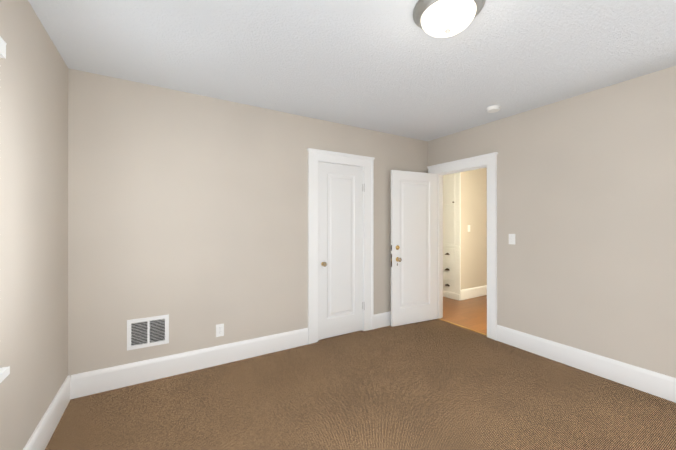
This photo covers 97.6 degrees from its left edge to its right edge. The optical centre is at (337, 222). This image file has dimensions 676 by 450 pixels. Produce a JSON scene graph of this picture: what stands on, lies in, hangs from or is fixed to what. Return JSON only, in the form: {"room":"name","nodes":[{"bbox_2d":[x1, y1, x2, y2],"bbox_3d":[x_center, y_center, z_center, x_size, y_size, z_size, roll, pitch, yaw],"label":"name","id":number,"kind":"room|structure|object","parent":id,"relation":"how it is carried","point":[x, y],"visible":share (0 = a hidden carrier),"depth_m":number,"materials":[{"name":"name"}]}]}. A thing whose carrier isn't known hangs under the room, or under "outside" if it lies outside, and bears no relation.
{"room":"empty bedroom","nodes":[
{"label":"empty bedroom","id":0,"kind":"room"},
{"bbox_2d":[0,0,67,449],"bbox_3d":[-1.045,0.077,0.360,0.200,2.554,4.370,0,0,-31],"label":"wall","id":1,"kind":"structure","parent":0,"point":[33,211],"depth_m":1.63,"materials":[{"name":"beige paint"}]},
{"bbox_2d":[0,36,6,58],"bbox_3d":[-1.215,-0.079,0.877,0.040,1.395,0.916,0,0,-31],"label":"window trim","id":2,"kind":"structure","parent":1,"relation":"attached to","point":[3,43],"depth_m":1.26,"materials":[{"name":"white paint"}]},
{"bbox_2d":[0,366,9,382],"bbox_3d":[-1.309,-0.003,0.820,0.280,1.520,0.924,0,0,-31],"label":"window sill","id":3,"kind":"structure","parent":1,"relation":"in","point":[4,372],"depth_m":1.25,"materials":[{"name":"white paint"}]},
{"bbox_2d":[23,375,70,449],"bbox_3d":[-0.982,1.265,0.466,0.020,0.180,4.250,0,0,-31],"label":"baseboard","id":4,"kind":"structure","parent":1,"relation":"attached to","point":[41,435],"depth_m":1.87,"materials":[{"name":"white paint"}]},
{"bbox_2d":[68,68,427,376],"bbox_3d":[-0.502,0.083,3.306,4.167,2.554,0.120,0,0,-31],"label":"wall","id":5,"kind":"structure","parent":0,"point":[188,213],"depth_m":2.73,"materials":[{"name":"beige paint"}]},
{"bbox_2d":[127,314,168,350],"bbox_3d":[-1.632,0.939,2.548,0.304,0.252,0.013,0,0,-31],"label":"air vent","id":6,"kind":"object","parent":5,"relation":"in","point":[147,332],"visible":1,"depth_m":2.54,"materials":[{"name":"white metal"}]},
{"bbox_2d":[70,328,307,398],"bbox_3d":[-1.200,1.269,2.803,2.014,0.180,0.020,0,0,-31],"label":"baseboard","id":7,"kind":"structure","parent":5,"relation":"attached to","point":[103,380],"depth_m":2.65,"materials":[{"name":"white paint"}]},
{"bbox_2d":[216,323,223,336],"bbox_3d":[-1.137,1.034,2.849,0.072,0.118,0.008,0,0,-31],"label":"outlet","id":8,"kind":"object","parent":5,"relation":"attached to","point":[219,330],"visible":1,"depth_m":2.85,"materials":[{"name":"white plastic"}]},
{"bbox_2d":[307,148,374,344],"bbox_3d":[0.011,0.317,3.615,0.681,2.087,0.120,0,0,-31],"label":"door frame","id":9,"kind":"structure","parent":5,"relation":"attached to","point":[340,164],"depth_m":3.58,"materials":[{"name":"white paint"}]},
{"bbox_2d":[318,162,364,339],"bbox_3d":[0.037,0.322,3.583,0.646,2.050,0.163,0,0,-31],"label":"closet door","id":10,"kind":"structure","parent":5,"relation":"in","point":[340,249],"depth_m":3.56,"materials":[{"name":"white paint"}]},
{"bbox_2d":[374,311,390,328],"bbox_3d":[0.881,1.271,4.055,1.020,0.180,0.020,0,0,-31],"label":"baseboard","id":11,"kind":"structure","parent":5,"relation":"attached to","point":[382,319],"depth_m":3.86,"materials":[{"name":"white paint"}]},
{"bbox_2d":[28,0,675,141],"bbox_3d":[1.503,-1.245,2.917,7.200,0.100,6.120,0,0,-31],"label":"ceiling","id":12,"kind":"structure","parent":0,"point":[388,66],"depth_m":2.08,"materials":[{"name":"white paint"}]},
{"bbox_2d":[413,0,485,37],"bbox_3d":[0.613,-1.125,1.651,0.380,0.144,0.380,0,0,-31],"label":"lamp","id":13,"kind":"object","parent":12,"relation":"attached to","point":[441,18],"visible":1,"depth_m":1.59,"materials":[{"name":"white glass"}]},
{"bbox_2d":[486,105,500,112],"bbox_3d":[1.613,-1.175,3.064,0.136,0.040,0.136,0,0,-31],"label":"smoke detector","id":14,"kind":"object","parent":12,"relation":"attached to","point":[493,109],"visible":1,"depth_m":3.03,"materials":[{"name":"white plastic"}]},
{"bbox_2d":[45,319,675,449],"bbox_3d":[0.399,1.407,1.839,4.202,0.100,5.420,0,0,-31],"label":"floor carpet","id":15,"kind":"object","parent":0,"point":[435,384],"visible":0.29,"depth_m":2.21,"materials":[{"name":"brown carpet"}]},
{"bbox_2d":[438,318,486,335],"bbox_3d":[1.622,1.359,3.882,0.030,0.004,0.756,0,0,-31],"label":"threshold strip","id":16,"kind":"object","parent":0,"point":[463,327],"depth_m":3.84,"materials":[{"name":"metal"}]},
{"bbox_2d":[440,295,486,333],"bbox_3d":[2.873,1.414,4.710,2.998,0.096,4.450,0,0,-31],"label":"floor","id":17,"kind":"structure","parent":0,"point":[470,313],"depth_m":4.51,"materials":[{"name":"laminate"}]},
{"bbox_2d":[443,172,460,300],"bbox_3d":[2.171,0.088,5.557,0.470,2.552,0.580,0,0,-31],"label":"tall cabinet","id":18,"kind":"object","parent":17,"relation":"on","point":[451,236],"visible":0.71,"depth_m":5.34,"materials":[{"name":"white paint"}]},
{"bbox_2d":[461,168,486,289],"bbox_3d":[2.875,0.087,5.729,1.747,2.554,0.120,0,0,-31],"label":"wall","id":19,"kind":"structure","parent":0,"point":[474,239],"depth_m":5.44,"materials":[{"name":"beige paint"}]},
{"bbox_2d":[461,285,486,299],"bbox_3d":[2.911,1.274,5.667,1.744,0.180,0.020,0,0,-31],"label":"baseboard","id":20,"kind":"structure","parent":19,"relation":"attached to","point":[474,292],"depth_m":5.39,"materials":[{"name":"white paint"}]},
{"bbox_2d":[428,66,675,377],"bbox_3d":[2.041,0.083,3.237,0.120,2.554,6.120,0,0,-31],"label":"wall","id":21,"kind":"structure","parent":0,"point":[586,199],"depth_m":2.68,"materials":[{"name":"beige paint"}]},
{"bbox_2d":[427,152,497,340],"bbox_3d":[1.643,0.272,3.898,0.206,2.178,1.027,0,0,-31],"label":"door frame","id":22,"kind":"structure","parent":21,"relation":"attached to","point":[489,160],"depth_m":3.52,"materials":[{"name":"white paint"}]},
{"bbox_2d":[391,170,436,326],"bbox_3d":[1.044,0.329,4.019,0.772,2.040,0.163,0,0,-25],"label":"bedroom door","id":23,"kind":"structure","parent":22,"relation":"attached to","point":[413,247],"depth_m":3.99,"materials":[{"name":"white paint"}]},
{"bbox_2d":[509,234,514,244],"bbox_3d":[1.929,0.180,3.287,0.021,0.118,0.072,0,0,-31],"label":"bedroom light switch","id":24,"kind":"object","parent":21,"relation":"attached to","point":[511,238],"visible":1,"depth_m":3.28,"materials":[{"name":"white plastic"}]},
{"bbox_2d":[496,325,675,402],"bbox_3d":[2.669,1.267,2.055,0.020,0.180,3.209,0,0,-31],"label":"baseboard","id":25,"kind":"structure","parent":21,"relation":"attached to","point":[663,386],"depth_m":2.65,"materials":[{"name":"white paint"}]}
]}

